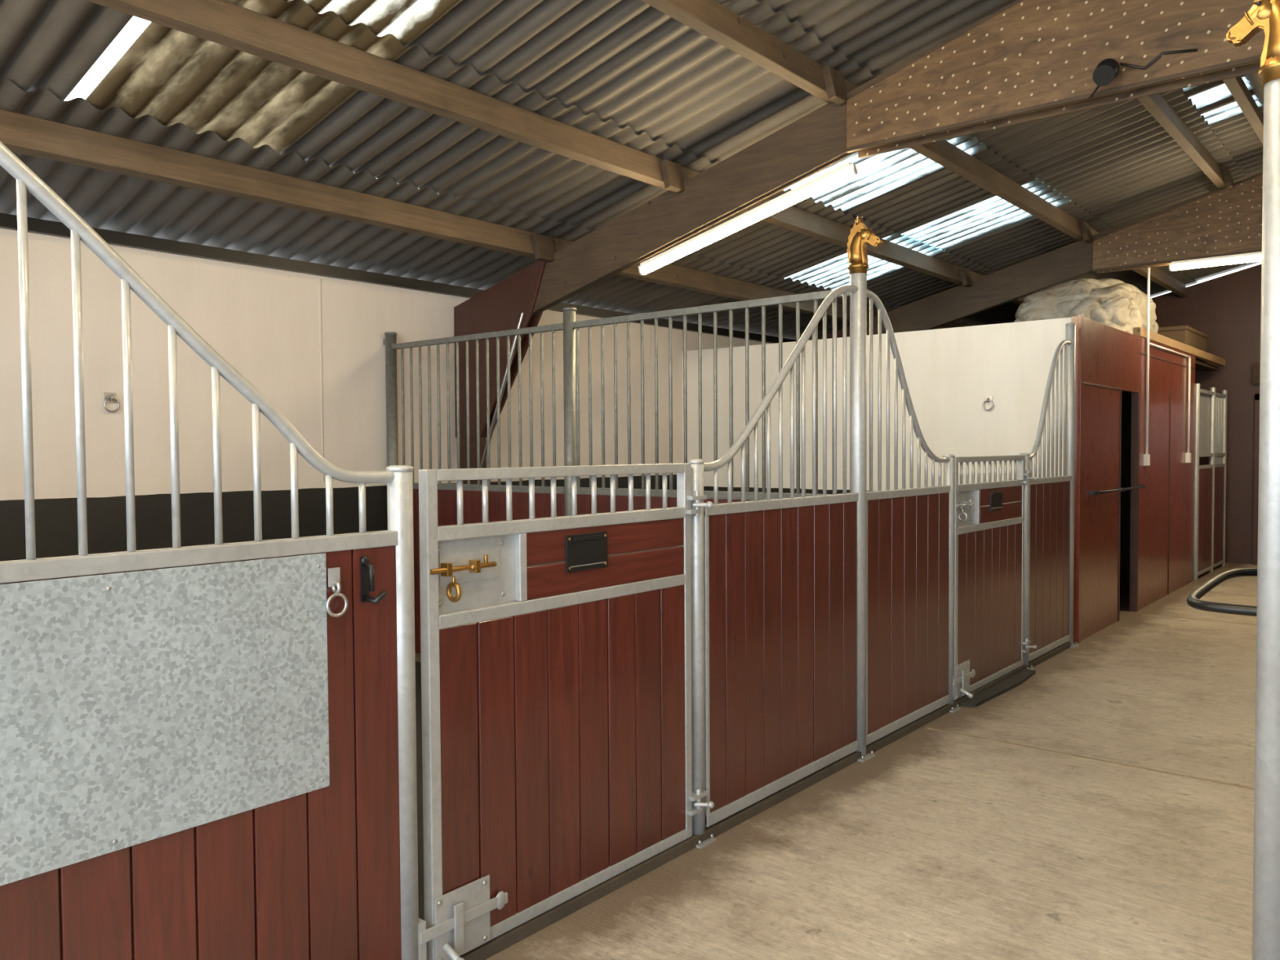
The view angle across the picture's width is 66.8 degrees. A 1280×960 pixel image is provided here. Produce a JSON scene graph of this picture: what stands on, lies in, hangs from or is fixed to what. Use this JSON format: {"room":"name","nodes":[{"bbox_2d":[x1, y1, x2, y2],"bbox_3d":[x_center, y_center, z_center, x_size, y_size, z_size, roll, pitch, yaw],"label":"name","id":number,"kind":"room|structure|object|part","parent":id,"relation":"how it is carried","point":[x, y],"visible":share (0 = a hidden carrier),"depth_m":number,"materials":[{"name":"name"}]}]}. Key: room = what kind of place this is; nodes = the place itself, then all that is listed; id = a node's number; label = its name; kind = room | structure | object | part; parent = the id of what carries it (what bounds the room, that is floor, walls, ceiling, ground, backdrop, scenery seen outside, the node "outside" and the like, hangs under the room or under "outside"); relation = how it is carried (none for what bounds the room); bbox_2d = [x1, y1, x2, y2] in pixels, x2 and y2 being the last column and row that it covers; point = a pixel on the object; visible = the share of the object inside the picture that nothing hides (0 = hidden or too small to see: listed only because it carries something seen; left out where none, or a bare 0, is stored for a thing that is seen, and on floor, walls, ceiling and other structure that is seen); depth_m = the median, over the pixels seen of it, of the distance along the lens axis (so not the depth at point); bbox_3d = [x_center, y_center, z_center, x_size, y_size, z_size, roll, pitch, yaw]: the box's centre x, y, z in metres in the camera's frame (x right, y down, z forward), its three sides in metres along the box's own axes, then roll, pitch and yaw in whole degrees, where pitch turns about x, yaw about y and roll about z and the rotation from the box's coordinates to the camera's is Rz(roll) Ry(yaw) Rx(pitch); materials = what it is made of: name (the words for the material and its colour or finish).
{"room":"horse stable","nodes":[
{"label":"horse stable","id":0,"kind":"room"},
{"bbox_2d":[0,227,771,561],"bbox_3d":[-0.836,-0.130,8.155,0.154,2.660,16.650,1,2,40],"label":"wall","id":1,"kind":"structure","parent":0,"point":[311,344],"depth_m":6.05,"materials":[{"name":"beige paint"}]},
{"bbox_2d":[103,391,119,412],"bbox_3d":[-2.968,-0.435,5.448,0.040,0.114,0.088,1,2,40],"label":"ring","id":2,"kind":"object","parent":1,"relation":"attached to","point":[109,397],"visible":1,"depth_m":5.45,"materials":[{"name":"metal"}]},
{"bbox_2d":[0,213,795,343],"bbox_3d":[-0.819,-1.451,7.995,0.045,0.070,16.500,1,2,40],"label":"trim","id":3,"kind":"structure","parent":1,"relation":"attached to","point":[8,221],"depth_m":6.27,"materials":[{"name":"black wood"}]},
{"bbox_2d":[0,0,1263,340],"bbox_3d":[2.841,-2.103,4.915,9.940,1.396,16.900,1,2,40],"label":"ceiling","id":4,"kind":"structure","parent":0,"point":[627,73],"depth_m":5.52,"materials":[{"name":"grey metal"}]},
{"bbox_2d":[0,0,1263,329],"bbox_3d":[2.854,-2.013,4.904,7.810,1.159,16.496,1,2,40],"label":"roof purlins","id":5,"kind":"structure","parent":4,"relation":"attached to","point":[222,22],"depth_m":5.05,"materials":[{"name":"brown wood"}]},
{"bbox_2d":[85,0,1262,289],"bbox_3d":[2.177,-2.175,4.945,6.460,0.943,7.000,1,2,40],"label":"skylights","id":6,"kind":"object","parent":4,"relation":"attached to","point":[169,75],"depth_m":4.50,"materials":[{"name":"white"}]},
{"bbox_2d":[414,562,1257,959],"bbox_3d":[2.910,1.334,5.080,9.890,0.120,16.650,1,2,40],"label":"floor","id":7,"kind":"structure","parent":0,"point":[937,845],"depth_m":3.60,"materials":[{"name":"concrete"}]},
{"bbox_2d":[386,465,418,959],"bbox_3d":[-0.627,0.667,2.571,0.110,1.413,0.110,1,2,40],"label":"gate post","id":8,"kind":"object","parent":7,"relation":"on","point":[400,491],"visible":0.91,"depth_m":2.54,"materials":[{"name":"metal"}]},
{"bbox_2d":[0,141,401,959],"bbox_3d":[-1.043,0.269,2.062,0.045,2.157,1.253,1,2,40],"label":"panel","id":9,"kind":"object","parent":8,"relation":"attached to","point":[199,758],"depth_m":2.12,"materials":[{"name":"silver metal"}]},
{"bbox_2d":[325,567,348,617],"bbox_3d":[-0.742,0.276,2.373,0.057,0.120,0.032,-1,2,-28],"label":"ring","id":10,"kind":"object","parent":9,"relation":"attached to","point":[334,574],"visible":1,"depth_m":2.37,"materials":[{"name":"metal"}]},
{"bbox_2d":[360,555,387,604],"bbox_3d":[-0.670,0.251,2.437,0.071,0.120,0.033,0,2,14],"label":"hook","id":11,"kind":"object","parent":9,"relation":"attached to","point":[366,569],"visible":1,"depth_m":2.44,"materials":[{"name":"black metal"}]},
{"bbox_2d":[415,661,424,920],"bbox_3d":[-1.542,1.319,4.204,3.277,0.020,3.700,1,2,40],"label":"stable rubber matting","id":12,"kind":"object","parent":7,"relation":"on","point":[418,664],"visible":0.02,"depth_m":4.09,"materials":[{"name":"black rubber"}]},
{"bbox_2d":[382,306,577,515],"bbox_3d":[-1.083,0.102,6.317,1.837,2.255,0.084,1,2,40],"label":"posts","id":13,"kind":"object","parent":7,"relation":"on","point":[569,313],"visible":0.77,"depth_m":5.72,"materials":[{"name":"grey metal"}]},
{"bbox_2d":[413,488,751,653],"bbox_3d":[-0.358,0.653,5.732,3.553,1.140,0.036,1,2,40],"label":"boards","id":14,"kind":"object","parent":13,"relation":"attached to","point":[446,499],"visible":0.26,"depth_m":6.16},
{"bbox_2d":[391,289,849,500],"bbox_3d":[-0.364,-0.421,5.698,3.557,1.010,0.036,1,2,40],"label":"bars","id":15,"kind":"object","parent":14,"relation":"on","point":[815,296],"visible":0.73,"depth_m":5.51,"materials":[{"name":"grey metal"}]},
{"bbox_2d":[688,459,716,848],"bbox_3d":[0.209,0.631,3.571,0.100,1.413,0.100,1,2,40],"label":"gate post","id":16,"kind":"object","parent":7,"relation":"on","point":[696,465],"visible":0.77,"depth_m":3.55,"materials":[{"name":"metal"}]},
{"bbox_2d":[459,642,1070,959],"bbox_3d":[0.844,1.292,4.348,0.060,0.035,7.020,1,2,40],"label":"curb","id":17,"kind":"structure","parent":7,"relation":"on","point":[499,944],"depth_m":3.56,"materials":[{"name":"grey concrete"}]},
{"bbox_2d":[417,462,714,959],"bbox_3d":[-0.165,0.636,3.054,0.125,1.358,1.299,1,2,40],"label":"door","id":18,"kind":"structure","parent":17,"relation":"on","point":[556,697],"depth_m":2.96,"materials":[{"name":"red wood"}]},
{"bbox_3d":[-0.204,0.635,3.077,0.038,1.360,1.175,1,2,40],"label":"frame","id":19,"kind":"part","parent":18,"relation":"part of","materials":[{"name":"silver metal"}]},
{"bbox_2d":[703,284,857,826],"bbox_3d":[0.619,0.198,4.052,0.044,2.153,1.249,1,2,40],"label":"panel","id":20,"kind":"object","parent":17,"relation":"on","point":[780,574],"depth_m":3.99,"materials":[{"name":"red wood"}]},
{"bbox_2d":[866,289,950,745],"bbox_3d":[1.361,0.166,4.941,0.044,2.151,1.068,1,2,40],"label":"panel","id":21,"kind":"object","parent":17,"relation":"on","point":[908,529],"depth_m":4.88,"materials":[{"name":"red wood"}]},
{"bbox_2d":[952,454,1038,700],"bbox_3d":[2.142,0.535,5.816,0.125,1.358,1.259,1,2,40],"label":"door","id":22,"kind":"structure","parent":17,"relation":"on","point":[988,642],"depth_m":5.79,"materials":[{"name":"red wood"}]},
{"bbox_3d":[2.103,0.534,5.839,0.038,1.360,1.135,1,2,40],"label":"frame","id":23,"kind":"part","parent":22,"relation":"part of","materials":[{"name":"silver metal"}]},
{"bbox_2d":[1028,340,1071,662],"bbox_3d":[2.809,0.093,6.674,0.044,2.171,0.968,1,2,40],"label":"panel","id":24,"kind":"object","parent":17,"relation":"on","point":[1049,496],"depth_m":6.68,"materials":[{"name":"red wood"}]},
{"bbox_2d":[453,0,1265,484],"bbox_3d":[2.305,-0.568,4.309,9.570,3.738,0.158,1,2,40],"label":"roof beam","id":25,"kind":"structure","parent":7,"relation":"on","point":[1026,60],"depth_m":4.90,"materials":[{"name":"brown wood"}]},
{"bbox_2d":[638,162,857,275],"bbox_3d":[0.582,-1.509,5.715,1.523,0.430,0.044,1,2,40],"label":"fluorescent tube light","id":26,"kind":"object","parent":25,"relation":"attached to","point":[847,171],"visible":1,"depth_m":5.64,"materials":[{"name":"white plastic"}]},
{"bbox_2d":[1088,48,1197,98],"bbox_3d":[2.148,-1.788,4.188,0.425,0.156,0.189,1,2,40],"label":"security camera","id":27,"kind":"object","parent":25,"relation":"attached to","point":[1108,69],"visible":1,"depth_m":4.22,"materials":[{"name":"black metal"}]},
{"bbox_2d":[846,215,882,762],"bbox_3d":[1.039,0.041,4.509,0.176,2.522,0.120,1,2,40],"label":"finial post","id":28,"kind":"object","parent":7,"relation":"on","point":[860,235],"visible":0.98,"depth_m":4.49,"materials":[{"name":"metal"}]},
{"bbox_2d":[942,454,960,712],"bbox_3d":[1.706,0.565,5.364,0.102,1.413,0.102,1,2,40],"label":"gate post","id":29,"kind":"object","parent":7,"relation":"on","point":[948,468],"visible":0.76,"depth_m":5.33,"materials":[{"name":"metal"}]},
{"bbox_2d":[961,668,1035,706],"bbox_3d":[2.187,1.245,5.831,0.090,0.018,1.080,1,2,40],"label":"rubber mat","id":30,"kind":"object","parent":7,"relation":"on","point":[1019,678],"visible":1,"depth_m":5.76,"materials":[{"name":"black rubber"}]},
{"bbox_2d":[1019,453,1034,670],"bbox_3d":[2.501,0.531,6.316,0.102,1.413,0.102,1,2,40],"label":"gate post","id":31,"kind":"object","parent":7,"relation":"on","point":[1027,455],"visible":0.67,"depth_m":6.29,"materials":[{"name":"metal"}]},
{"bbox_2d":[817,172,1262,339],"bbox_3d":[5.284,-0.699,7.877,9.570,3.738,0.158,1,2,40],"label":"roof beam","id":32,"kind":"structure","parent":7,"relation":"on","point":[1221,222],"depth_m":8.57,"materials":[{"name":"brown wood"}]},
{"bbox_2d":[1168,251,1262,271],"bbox_3d":[5.149,-1.824,7.859,1.540,0.074,0.044,1,2,40],"label":"fluorescent tube light","id":33,"kind":"object","parent":32,"relation":"attached to","point":[1253,259],"visible":0.81,"depth_m":8.11,"materials":[{"name":"white plastic"}]},
{"bbox_2d":[1065,322,1078,648],"bbox_3d":[3.118,0.039,7.044,0.110,2.343,0.110,1,2,40],"label":"post","id":34,"kind":"object","parent":7,"relation":"on","point":[1070,332],"visible":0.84,"depth_m":7.01,"materials":[{"name":"metal"}]},
{"bbox_2d":[926,613,1256,790],"bbox_3d":[2.116,1.298,4.471,1.676,0.004,8.918,1,2,40],"label":"joint","id":35,"kind":"object","parent":7,"relation":"in","point":[1184,775],"depth_m":4.55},
{"bbox_2d":[1192,383,1226,581],"bbox_3d":[6.510,0.003,11.084,0.069,2.120,1.710,1,2,40],"label":"far stable front","id":36,"kind":"object","parent":7,"relation":"on","point":[1211,406],"visible":0.94,"depth_m":11.03,"materials":[{"name":"brown wood"}]},
{"bbox_2d":[1226,0,1279,959],"bbox_3d":[1.516,0.075,2.367,0.174,2.582,0.116,1,2,40],"label":"finial post","id":37,"kind":"object","parent":7,"relation":"on","point":[1264,15],"visible":1,"depth_m":2.33,"materials":[{"name":"metal"}]},
{"bbox_3d":[5.085,0.502,6.609,0.060,1.420,10.970,1,2,40],"label":"right stable front","id":38,"kind":"object","parent":7,"relation":"on","visible":0},
{"bbox_2d":[1186,568,1257,616],"bbox_3d":[2.160,0.537,3.397,0.332,0.354,1.170,1,2,40],"label":"rack","id":39,"kind":"object","parent":38,"relation":"attached to","point":[1193,600],"visible":0.88,"depth_m":3.08,"materials":[{"name":"black metal"}]},
{"bbox_2d":[682,317,1131,577],"bbox_3d":[3.158,-0.087,9.989,3.637,2.410,4.180,1,2,40],"label":"wall","id":40,"kind":"structure","parent":0,"point":[949,373],"depth_m":8.02,"materials":[{"name":"white paint"}]},
{"bbox_2d":[982,395,993,410],"bbox_3d":[2.721,-0.598,7.586,0.088,0.114,0.040,1,2,40],"label":"ring","id":41,"kind":"object","parent":40,"relation":"attached to","point":[988,400],"visible":1,"depth_m":7.59,"materials":[{"name":"metal"}]},
{"bbox_2d":[1071,314,1195,643],"bbox_3d":[4.554,-0.063,8.769,0.072,2.420,4.205,1,2,40],"label":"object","id":42,"kind":"structure","parent":0,"point":[1110,362],"depth_m":8.03,"materials":[{"name":"brown wood"}]},
{"bbox_2d":[1088,484,1145,495],"bbox_3d":[3.884,0.079,7.884,0.060,0.030,1.570,1,2,40],"label":"bar","id":43,"kind":"object","parent":42,"relation":"attached to","point":[1117,489],"visible":1,"depth_m":7.77,"materials":[{"name":"black metal"}]},
{"bbox_2d":[1129,392,1139,612],"bbox_3d":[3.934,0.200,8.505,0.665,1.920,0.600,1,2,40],"label":"door","id":44,"kind":"structure","parent":42,"relation":"in","point":[1135,453],"depth_m":8.50,"materials":[{"name":"brown wood"}]},
{"bbox_2d":[1143,267,1191,465],"bbox_3d":[5.098,-1.039,9.332,0.035,1.770,1.870,1,2,40],"label":"conduit","id":45,"kind":"object","parent":42,"relation":"attached to","point":[1188,455],"visible":1,"depth_m":8.65,"materials":[{"name":"white plastic"}]},
{"bbox_2d":[1133,327,1225,366],"bbox_3d":[5.722,-1.364,10.160,0.062,0.080,4.200,1,2,40],"label":"plank","id":46,"kind":"object","parent":42,"relation":"on","point":[1139,331],"visible":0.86,"depth_m":9.77,"materials":[{"name":"brown wood"}]},
{"bbox_2d":[1195,359,1219,372],"bbox_3d":[3.770,-1.296,10.686,3.607,0.045,5.900,1,2,40],"label":"deck","id":47,"kind":"object","parent":42,"relation":"on","point":[1200,366],"visible":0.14,"depth_m":11.34,"materials":[{"name":"brown wood"}]},
{"bbox_2d":[1013,278,1158,333],"bbox_3d":[4.519,-1.648,9.761,1.190,0.681,1.964,1,2,40],"label":"bundle","id":48,"kind":"object","parent":47,"relation":"on","point":[1117,304],"visible":0.4,"depth_m":9.10,"materials":[{"name":"fabric"}]},
{"bbox_2d":[1157,325,1208,362],"bbox_3d":[5.935,-1.514,11.053,0.745,0.320,1.190,1,2,40],"label":"crate","id":49,"kind":"object","parent":47,"relation":"on","point":[1186,335],"visible":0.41,"depth_m":10.51,"materials":[{"name":"brown wood"}]},
{"bbox_2d":[1151,263,1261,564],"bbox_3d":[8.184,-0.876,11.348,9.890,3.840,0.150,1,2,40],"label":"wall","id":50,"kind":"structure","parent":0,"point":[1227,308],"depth_m":11.97,"materials":[{"name":"brown wood"}]},
{"bbox_2d":[1252,362,1260,564],"bbox_3d":[7.928,-0.181,11.409,1.250,2.450,0.120,1,2,40],"label":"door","id":51,"kind":"structure","parent":50,"relation":"in","point":[1255,366],"depth_m":11.77,"materials":[{"name":"brown wood"}]}
]}

